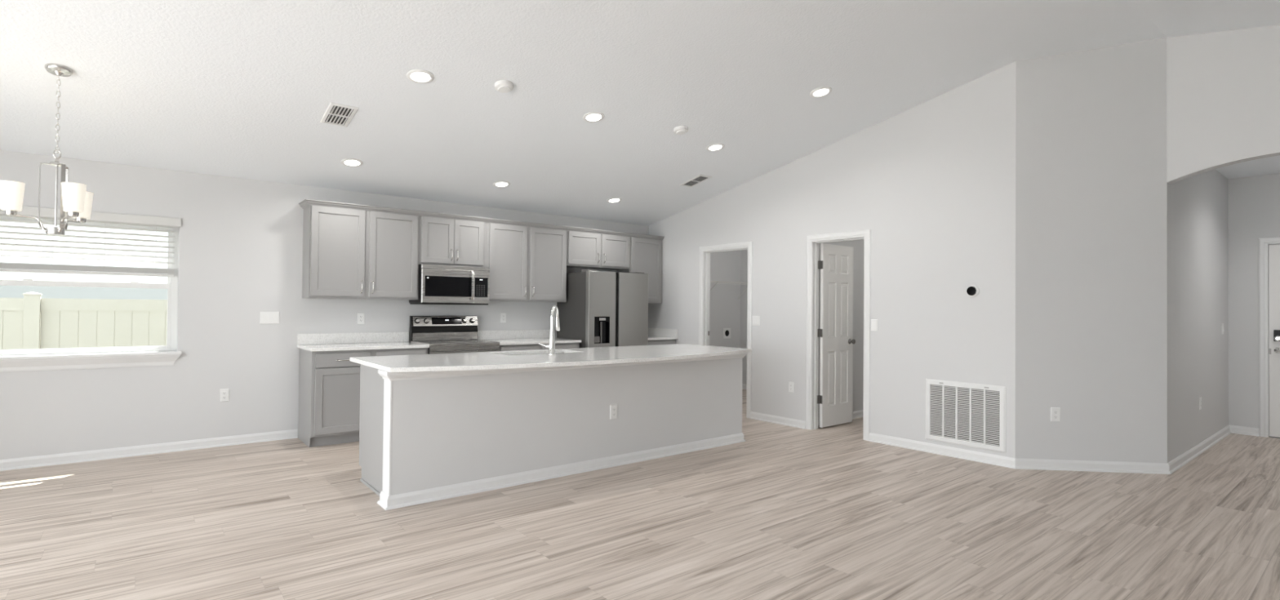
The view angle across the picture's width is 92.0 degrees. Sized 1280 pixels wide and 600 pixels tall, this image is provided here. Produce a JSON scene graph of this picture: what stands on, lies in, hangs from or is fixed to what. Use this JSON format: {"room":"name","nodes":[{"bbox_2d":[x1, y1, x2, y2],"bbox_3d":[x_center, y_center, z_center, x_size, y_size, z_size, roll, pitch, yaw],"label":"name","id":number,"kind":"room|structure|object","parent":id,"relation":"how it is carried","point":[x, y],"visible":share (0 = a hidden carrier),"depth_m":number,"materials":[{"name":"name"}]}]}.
{"room":"open-plan kitchen","nodes":[
{"label":"open-plan kitchen","id":0,"kind":"room"},
{"bbox_2d":[0,150,741,459],"bbox_3d":[-2.248,0.132,7.109,10.150,2.492,0.160,1,-1,-39],"label":"wall","id":1,"kind":"structure","parent":0,"point":[240,256],"depth_m":5.70,"materials":[{"name":"white paint"}]},
{"bbox_2d":[0,215,181,372],"bbox_3d":[-4.652,-0.066,5.127,1.373,1.267,0.202,1,-1,-39],"label":"window","id":2,"kind":"structure","parent":1,"relation":"in","point":[10,363],"depth_m":5.21,"materials":[{"name":"white plastic"}]},
{"bbox_2d":[0,205,181,276],"bbox_3d":[-4.630,-0.476,5.112,1.339,0.523,0.085,1,-1,-39],"label":"window blind","id":3,"kind":"object","parent":2,"relation":"attached to","point":[45,212],"visible":0.97,"depth_m":5.17,"materials":[{"name":"white plastic"}]},
{"bbox_2d":[0,429,297,471],"bbox_3d":[-4.699,1.288,5.004,3.425,0.083,0.024,1,-1,-39],"label":"baseboard","id":4,"kind":"structure","parent":1,"relation":"attached to","point":[126,451],"depth_m":5.33,"materials":[{"name":"white paint"}]},
{"bbox_2d":[219,388,229,401],"bbox_3d":[-3.838,0.880,5.711,0.072,0.116,0.009,1,-1,-39],"label":"outlet","id":5,"kind":"object","parent":1,"relation":"attached to","point":[224,393],"visible":1,"depth_m":5.71,"materials":[{"name":"white plastic"}]},
{"bbox_2d":[259,311,279,324],"bbox_3d":[-3.556,0.170,5.940,0.163,0.116,0.012,1,-1,-39],"label":"light switch","id":6,"kind":"object","parent":1,"relation":"attached to","point":[265,317],"visible":1,"depth_m":5.94,"materials":[{"name":"white plastic"}]},
{"bbox_2d":[297,332,408,344],"bbox_3d":[-2.952,0.394,6.423,1.080,0.108,0.020,1,-1,-39],"label":"backsplash","id":7,"kind":"structure","parent":1,"relation":"attached to","point":[363,337],"depth_m":6.39,"materials":[{"name":"white stone"}]},
{"bbox_2d":[356,312,364,324],"bbox_3d":[-2.916,0.193,6.460,0.072,0.116,0.009,1,-1,-39],"label":"outlet","id":8,"kind":"object","parent":1,"relation":"attached to","point":[361,316],"visible":1,"depth_m":6.46,"materials":[{"name":"white plastic"}]},
{"bbox_2d":[302,205,419,299],"bbox_3d":[-2.823,-0.461,6.311,1.040,0.903,0.362,1,-1,-39],"label":"upper cabinet","id":9,"kind":"object","parent":1,"relation":"attached to","point":[348,253],"visible":1,"depth_m":6.15,"materials":[{"name":"grey paint"}]},
{"bbox_2d":[418,216,486,267],"bbox_3d":[-2.118,-0.636,6.881,0.766,0.527,0.362,1,-1,-39],"label":"upper cabinet","id":10,"kind":"object","parent":1,"relation":"attached to","point":[442,242],"visible":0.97,"depth_m":6.75,"materials":[{"name":"grey paint"}]},
{"bbox_2d":[408,264,489,305],"bbox_3d":[-2.093,-0.159,6.840,0.761,0.421,0.452,1,-1,-39],"label":"microwave","id":11,"kind":"object","parent":10,"relation":"attached to","point":[437,284],"visible":0.98,"depth_m":6.68,"materials":[{"name":"silver metal"}]},
{"bbox_2d":[298,198,664,240],"bbox_3d":[-1.514,-0.896,7.379,4.494,0.052,0.348,1,-1,-39],"label":"crown molding","id":12,"kind":"structure","parent":1,"relation":"attached to","point":[306,202],"depth_m":6.82,"materials":[{"name":"grey paint"}]},
{"bbox_2d":[500,312,506,322],"bbox_3d":[-1.653,0.215,7.480,0.072,0.116,0.009,1,-1,-39],"label":"outlet","id":13,"kind":"object","parent":1,"relation":"attached to","point":[503,315],"visible":1,"depth_m":7.48,"materials":[{"name":"white plastic"}]},
{"bbox_2d":[477,329,550,339],"bbox_3d":[-1.518,0.422,7.581,1.068,0.108,0.020,1,-1,-39],"label":"backsplash","id":14,"kind":"structure","parent":1,"relation":"attached to","point":[505,334],"depth_m":7.54,"materials":[{"name":"white stone"}]},
{"bbox_2d":[486,222,566,302],"bbox_3d":[-1.407,-0.434,7.455,1.066,0.903,0.362,1,-1,-39],"label":"upper cabinet","id":15,"kind":"object","parent":1,"relation":"attached to","point":[525,264],"visible":0.94,"depth_m":7.32,"materials":[{"name":"grey paint"}]},
{"bbox_2d":[566,231,630,270],"bbox_3d":[-0.601,-0.645,8.108,0.999,0.450,0.362,1,-1,-39],"label":"upper cabinet","id":16,"kind":"object","parent":1,"relation":"attached to","point":[584,250],"visible":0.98,"depth_m":7.98,"materials":[{"name":"grey paint"}]},
{"bbox_2d":[616,237,662,303],"bbox_3d":[-0.002,-0.407,8.614,0.575,0.903,0.325,1,-1,-39],"label":"upper cabinet","id":17,"kind":"object","parent":1,"relation":"attached to","point":[646,255],"visible":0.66,"depth_m":8.53,"materials":[{"name":"grey paint"}]},
{"bbox_2d":[723,328,730,338],"bbox_3d":[1.401,0.534,9.948,0.166,0.166,0.006,1,-1,-39],"label":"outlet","id":18,"kind":"object","parent":1,"relation":"in","point":[726,331],"visible":1,"depth_m":9.94,"materials":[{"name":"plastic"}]},
{"bbox_2d":[710,280,747,298],"bbox_3d":[1.138,-0.159,9.546,1.570,0.261,0.304,1,-1,-39],"label":"wire shelf","id":19,"kind":"object","parent":1,"relation":"attached to","point":[711,282],"visible":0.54,"depth_m":9.70,"materials":[{"name":"white metal"}]},
{"bbox_2d":[0,0,1279,226],"bbox_3d":[0.452,-1.725,2.896,8.997,1.226,10.100,1,-1,-39],"label":"ceiling","id":20,"kind":"structure","parent":0,"point":[244,89],"depth_m":4.66,"materials":[{"name":"white paint"}]},
{"bbox_2d":[0,62,93,235],"bbox_3d":[-3.704,-0.941,3.863,0.424,1.061,0.462,1,-1,-39],"label":"chandelier","id":21,"kind":"object","parent":20,"relation":"hanging from","point":[76,202],"visible":1,"depth_m":3.84,"materials":[{"name":"silver metal"}]},
{"bbox_2d":[320,102,359,127],"bbox_3d":[-2.358,-1.448,4.847,0.202,0.074,0.354,1,-1,-39],"label":"ceiling vent","id":22,"kind":"object","parent":20,"relation":"in","point":[338,114],"visible":1,"depth_m":4.83,"materials":[{"name":"white metal"}]},
{"bbox_2d":[340,158,363,166],"bbox_3d":[-2.668,-1.272,5.728,0.188,0.043,0.185,1,-1,-35],"label":"recessed light","id":23,"kind":"object","parent":20,"relation":"in","point":[347,162],"visible":1,"depth_m":5.71,"materials":[{"name":"white plastic"}]},
{"bbox_2d":[406,69,434,83],"bbox_3d":[-1.575,-1.601,4.433,0.188,0.043,0.185,1,-1,-35],"label":"recessed light","id":24,"kind":"object","parent":20,"relation":"in","point":[418,76],"visible":1,"depth_m":4.42,"materials":[{"name":"white plastic"}]},
{"bbox_2d":[493,181,510,187],"bbox_3d":[-1.494,-1.249,6.677,0.188,0.043,0.185,1,-1,-35],"label":"recessed light","id":25,"kind":"object","parent":20,"relation":"in","point":[498,184],"visible":1,"depth_m":6.67,"materials":[{"name":"white plastic"}]},
{"bbox_2d":[493,80,513,93],"bbox_3d":[-1.028,-1.609,4.674,0.144,0.062,0.143,1,-1,-44],"label":"smoke detector","id":26,"kind":"object","parent":20,"relation":"attached to","point":[501,86],"visible":1,"depth_m":4.63,"materials":[{"name":"white plastic"}]},
{"bbox_2d":[582,111,604,122],"bbox_3d":[-0.402,-1.583,5.356,0.188,0.043,0.185,1,-1,-35],"label":"recessed light","id":27,"kind":"object","parent":20,"relation":"in","point":[592,117],"visible":1,"depth_m":5.34,"materials":[{"name":"white plastic"}]},
{"bbox_2d":[606,197,622,203],"bbox_3d":[-0.318,-1.228,7.620,0.188,0.043,0.185,1,-1,-35],"label":"recessed light","id":28,"kind":"object","parent":20,"relation":"in","point":[613,200],"visible":1,"depth_m":7.61,"materials":[{"name":"white plastic"}]},
{"bbox_2d":[673,125,688,134],"bbox_3d":[0.383,-1.586,5.790,0.140,0.061,0.139,1,-1,-44],"label":"smoke detector","id":29,"kind":"object","parent":20,"relation":"attached to","point":[680,130],"visible":1,"depth_m":5.75,"materials":[{"name":"white plastic"}]},
{"bbox_2d":[679,173,712,186],"bbox_3d":[0.655,-1.395,7.250,0.202,0.074,0.354,1,-1,-39],"label":"ceiling vent","id":30,"kind":"object","parent":20,"relation":"in","point":[700,178],"visible":1,"depth_m":7.24,"materials":[{"name":"grey metal"}]},
{"bbox_2d":[706,143,724,151],"bbox_3d":[0.769,-1.558,6.318,0.188,0.043,0.185,1,-1,-35],"label":"recessed light","id":31,"kind":"object","parent":20,"relation":"in","point":[714,147],"visible":1,"depth_m":6.31,"materials":[{"name":"white plastic"}]},
{"bbox_2d":[809,86,831,97],"bbox_3d":[1.569,-1.800,5.362,0.188,0.043,0.185,1,-1,-35],"label":"recessed light","id":32,"kind":"object","parent":20,"relation":"in","point":[822,91],"visible":1,"depth_m":5.35,"materials":[{"name":"white plastic"}]},
{"bbox_2d":[0,389,1279,599],"bbox_3d":[1.576,1.433,3.790,11.963,0.120,10.100,1,-1,-39],"label":"floor","id":33,"kind":"structure","parent":0,"point":[784,512],"depth_m":3.66,"materials":[{"name":"brown wood"}]},
{"bbox_2d":[297,347,427,447],"bbox_3d":[-2.739,0.919,6.159,1.062,0.884,0.639,1,-1,-39],"label":"base cabinet","id":34,"kind":"object","parent":33,"relation":"on","point":[329,412],"visible":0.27,"depth_m":5.77,"materials":[{"name":"grey paint"}]},
{"bbox_2d":[297,332,429,351],"bbox_3d":[-2.755,0.408,6.178,1.080,0.137,0.648,1,-1,-39],"label":"countertop","id":35,"kind":"structure","parent":34,"relation":"on","point":[316,342],"depth_m":6.24,"materials":[{"name":"white stone"}]},
{"bbox_2d":[408,315,499,354],"bbox_3d":[-2.007,0.776,6.716,0.761,1.196,0.700,1,-1,-39],"label":"electric range","id":36,"kind":"object","parent":33,"relation":"on","point":[443,334],"visible":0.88,"depth_m":6.80,"materials":[{"name":"silver metal"}]},
{"bbox_2d":[411,339,499,346],"bbox_3d":[-2.011,0.465,6.728,0.761,0.028,0.608,1,-1,-39],"label":"cooktop","id":37,"kind":"object","parent":36,"relation":"in","point":[433,343],"depth_m":6.61,"materials":[{"name":"black glass"}]},
{"bbox_2d":[499,342,579,351],"bbox_3d":[-1.320,0.947,7.323,1.065,0.884,0.666,1,-1,-39],"label":"base cabinet","id":38,"kind":"object","parent":33,"relation":"on","point":[562,345],"visible":0.05,"depth_m":7.04,"materials":[{"name":"grey paint"}]},
{"bbox_2d":[477,329,581,345],"bbox_3d":[-1.321,0.435,7.337,1.068,0.137,0.648,1,-1,-39],"label":"countertop","id":39,"kind":"structure","parent":38,"relation":"on","point":[505,337],"depth_m":7.42,"materials":[{"name":"white stone"}]},
{"bbox_2d":[359,352,746,510],"bbox_3d":[-0.568,0.930,5.383,3.440,0.884,0.910,1,-1,-39],"label":"kitchen island","id":40,"kind":"object","parent":33,"relation":"on","point":[444,434],"visible":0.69,"depth_m":4.64,"materials":[{"name":"white paint"}]},
{"bbox_2d":[384,395,388,415],"bbox_3d":[-1.660,0.691,4.043,0.009,0.116,0.072,1,-1,-39],"label":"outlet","id":41,"kind":"object","parent":40,"relation":"attached to","point":[386,398],"visible":1,"depth_m":4.03,"materials":[{"name":"white plastic"}]},
{"bbox_2d":[350,343,751,372],"bbox_3d":[-0.457,0.472,5.279,3.456,0.029,1.265,1,-1,-39],"label":"island countertop","id":42,"kind":"structure","parent":40,"relation":"on","point":[619,354],"depth_m":4.80,"materials":[{"name":"white stone"}]},
{"bbox_2d":[538,305,559,355],"bbox_3d":[-0.761,0.248,5.231,0.145,0.411,0.235,0,-1,7],"label":"faucet","id":43,"kind":"object","parent":42,"relation":"on","point":[551,345],"visible":1,"depth_m":5.13,"materials":[{"name":"silver metal"}]},
{"bbox_2d":[609,404,617,419],"bbox_3d":[-0.216,0.926,5.117,0.072,0.116,0.009,1,-1,-39],"label":"outlet","id":44,"kind":"object","parent":40,"relation":"attached to","point":[613,408],"visible":1,"depth_m":5.11,"materials":[{"name":"white plastic"}]},
{"bbox_2d":[556,269,648,347],"bbox_3d":[-0.484,0.521,7.921,0.921,1.764,0.732,1,-1,-39],"label":"refrigerator","id":45,"kind":"object","parent":33,"relation":"on","point":[600,308],"visible":0.62,"depth_m":7.62,"materials":[{"name":"grey metal"}]},
{"bbox_2d":[648,339,675,345],"bbox_3d":[0.092,0.974,8.464,0.577,0.884,0.666,1,-1,-39],"label":"base cabinet","id":46,"kind":"object","parent":33,"relation":"on","point":[656,342],"visible":0.05,"depth_m":8.26,"materials":[{"name":"grey paint"}]},
{"bbox_2d":[648,328,678,340],"bbox_3d":[0.090,0.462,8.477,0.580,0.137,0.648,1,-1,-39],"label":"countertop","id":47,"kind":"structure","parent":46,"relation":"on","point":[654,334],"depth_m":8.52,"materials":[{"name":"white stone"}]},
{"bbox_2d":[740,249,747,384],"bbox_3d":[3.434,0.212,8.049,0.120,2.460,5.520,1,-1,-39],"label":"wall","id":48,"kind":"structure","parent":0,"point":[744,296],"depth_m":10.10,"materials":[{"name":"white paint"}]},
{"bbox_2d":[742,383,746,389],"bbox_3d":[2.433,1.404,9.144,0.024,0.083,2.550,1,-1,-39],"label":"baseboard","id":49,"kind":"structure","parent":48,"relation":"attached to","point":[744,385],"depth_m":10.06,"materials":[{"name":"white paint"}]},
{"bbox_2d":[648,62,1015,457],"bbox_3d":[1.680,-0.292,7.088,0.120,3.411,4.812,1,-1,-39],"label":"wall","id":50,"kind":"structure","parent":0,"point":[932,182],"depth_m":5.98,"materials":[{"name":"white paint"}]},
{"bbox_2d":[698,241,752,418],"bbox_3d":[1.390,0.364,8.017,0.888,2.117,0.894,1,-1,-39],"label":"door frame","id":51,"kind":"structure","parent":50,"relation":"in","point":[704,251],"depth_m":7.97,"materials":[{"name":"white paint"}]},
{"bbox_2d":[751,315,759,325],"bbox_3d":[1.377,0.246,7.345,0.012,0.116,0.118,1,-1,-39],"label":"light switch","id":52,"kind":"object","parent":50,"relation":"attached to","point":[756,319],"visible":1,"depth_m":7.34,"materials":[{"name":"white plastic"}]},
{"bbox_2d":[750,411,805,428],"bbox_3d":[1.566,1.371,7.075,0.024,0.083,0.784,1,-1,-39],"label":"baseboard","id":53,"kind":"structure","parent":50,"relation":"attached to","point":[754,415],"depth_m":7.05,"materials":[{"name":"white paint"}]},
{"bbox_2d":[788,382,794,392],"bbox_3d":[1.696,0.978,6.934,0.009,0.116,0.072,1,-1,-39],"label":"outlet","id":54,"kind":"object","parent":50,"relation":"attached to","point":[791,384],"visible":1,"depth_m":6.93,"materials":[{"name":"white plastic"}]},
{"bbox_2d":[805,229,871,440],"bbox_3d":[2.349,0.357,6.721,0.751,2.117,0.759,1,-1,-39],"label":"door","id":55,"kind":"structure","parent":50,"relation":"in","point":[835,334],"depth_m":6.81,"materials":[{"name":"white paint"}]},
{"bbox_2d":[871,319,877,331],"bbox_3d":[2.333,0.251,6.161,0.012,0.116,0.072,1,-1,-39],"label":"light switch","id":56,"kind":"object","parent":50,"relation":"attached to","point":[873,322],"visible":1,"depth_m":6.16,"materials":[{"name":"white plastic"}]},
{"bbox_2d":[868,432,1015,468],"bbox_3d":[2.707,1.365,5.663,0.024,0.083,1.328,1,-1,-39],"label":"baseboard","id":57,"kind":"structure","parent":50,"relation":"attached to","point":[1004,461],"depth_m":5.59,"materials":[{"name":"white paint"}]},
{"bbox_2d":[924,378,1005,453],"bbox_3d":[2.868,1.012,5.481,0.013,0.561,0.687,1,-1,-39],"label":"air vent","id":58,"kind":"object","parent":50,"relation":"in","point":[971,415],"visible":1,"depth_m":5.46,"materials":[{"name":"white metal"}]},
{"bbox_2d":[966,284,979,297],"bbox_3d":[2.917,-0.079,5.428,0.035,0.104,0.104,1,-1,-39],"label":"thermostat","id":59,"kind":"object","parent":50,"relation":"attached to","point":[972,291],"visible":1,"depth_m":5.41,"materials":[{"name":"black plastic"}]},
{"bbox_2d":[818,239,864,417],"bbox_3d":[2.575,0.198,7.541,1.855,2.460,0.120,1,-1,-39],"label":"wall","id":60,"kind":"structure","parent":0,"point":[858,246],"depth_m":7.52,"materials":[{"name":"white paint"}]},
{"bbox_2d":[817,409,863,425],"bbox_3d":[2.613,1.386,7.473,1.845,0.083,0.024,1,-1,-39],"label":"baseboard","id":61,"kind":"structure","parent":60,"relation":"attached to","point":[857,414],"depth_m":7.49,"materials":[{"name":"white paint"}]},
{"bbox_2d":[1015,37,1167,463],"bbox_3d":[3.735,-0.375,5.186,1.170,3.569,0.136,0,-1,6],"label":"wall","id":62,"kind":"structure","parent":0,"point":[1091,263],"depth_m":5.12,"materials":[{"name":"white paint"}]},
{"bbox_2d":[1050,407,1060,421],"bbox_3d":[3.446,0.949,5.126,0.072,0.116,0.009,0,-1,6],"label":"outlet","id":63,"kind":"object","parent":62,"relation":"attached to","point":[1055,411],"visible":1,"depth_m":5.12,"materials":[{"name":"white plastic"}]},
{"bbox_2d":[1014,457,1169,474],"bbox_3d":[3.711,1.367,5.085,1.182,0.083,0.024,0,-1,6],"label":"baseboard","id":64,"kind":"structure","parent":62,"relation":"attached to","point":[1020,464],"depth_m":5.08,"materials":[{"name":"white paint"}]},
{"bbox_2d":[1166,168,1228,462],"bbox_3d":[5.399,0.040,6.012,2.905,2.790,0.120,1,-1,-39],"label":"wall","id":65,"kind":"structure","parent":0,"point":[1197,258],"depth_m":5.78,"materials":[{"name":"white paint"}]},
{"bbox_2d":[1167,425,1231,474],"bbox_3d":[5.382,1.392,5.899,2.792,0.083,0.024,1,-1,-39],"label":"baseboard","id":66,"kind":"structure","parent":65,"relation":"attached to","point":[1182,460],"depth_m":5.70,"materials":[{"name":"white paint"}]},
{"bbox_2d":[1199,396,1201,409],"bbox_3d":[5.298,0.977,5.843,0.072,0.116,0.009,1,-1,-39],"label":"outlet","id":67,"kind":"object","parent":65,"relation":"attached to","point":[1200,397],"visible":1,"depth_m":5.83,"materials":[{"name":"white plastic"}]},
{"bbox_2d":[1166,25,1279,184],"bbox_3d":[5.664,-0.378,3.477,0.120,3.569,4.160,1,-1,-39],"label":"wall","id":68,"kind":"structure","parent":0,"point":[1223,87],"depth_m":4.82,"materials":[{"name":"white paint"}]},
{"bbox_2d":[1215,155,1279,178],"bbox_3d":[5.967,-1.406,5.462,2.816,0.100,1.460,1,-1,-39],"label":"ceiling","id":69,"kind":"structure","parent":0,"point":[1270,165],"depth_m":6.32,"materials":[{"name":"white paint"}]},
{"bbox_2d":[1227,173,1279,428],"bbox_3d":[6.947,0.058,6.311,0.120,2.790,1.360,1,-1,-39],"label":"wall","id":70,"kind":"structure","parent":0,"point":[1253,202],"depth_m":6.69,"materials":[{"name":"white paint"}]},
{"bbox_2d":[1229,425,1258,436],"bbox_3d":[6.526,1.413,6.686,0.024,0.083,0.238,1,-1,-39],"label":"baseboard","id":71,"kind":"structure","parent":70,"relation":"attached to","point":[1233,429],"depth_m":6.68,"materials":[{"name":"white paint"}]},
{"bbox_2d":[1258,236,1279,437],"bbox_3d":[6.977,0.394,6.221,0.178,2.117,1.059,1,-1,-39],"label":"door","id":72,"kind":"structure","parent":70,"relation":"in","point":[1268,247],"depth_m":6.56,"materials":[{"name":"white paint"}]},
{"bbox_3d":[-16.408,1.795,21.372,50.000,0.150,39.840,1,-1,-39],"label":"floor","id":73,"kind":"structure","parent":0,"visible":0},
{"bbox_2d":[0,291,167,350],"bbox_3d":[-5.887,0.784,7.276,9.292,1.722,0.142,1,-1,-39],"label":"fence","id":74,"kind":"object","parent":73,"relation":"on","point":[31,322],"visible":0.11,"depth_m":6.94,"materials":[{"name":"white plastic"}]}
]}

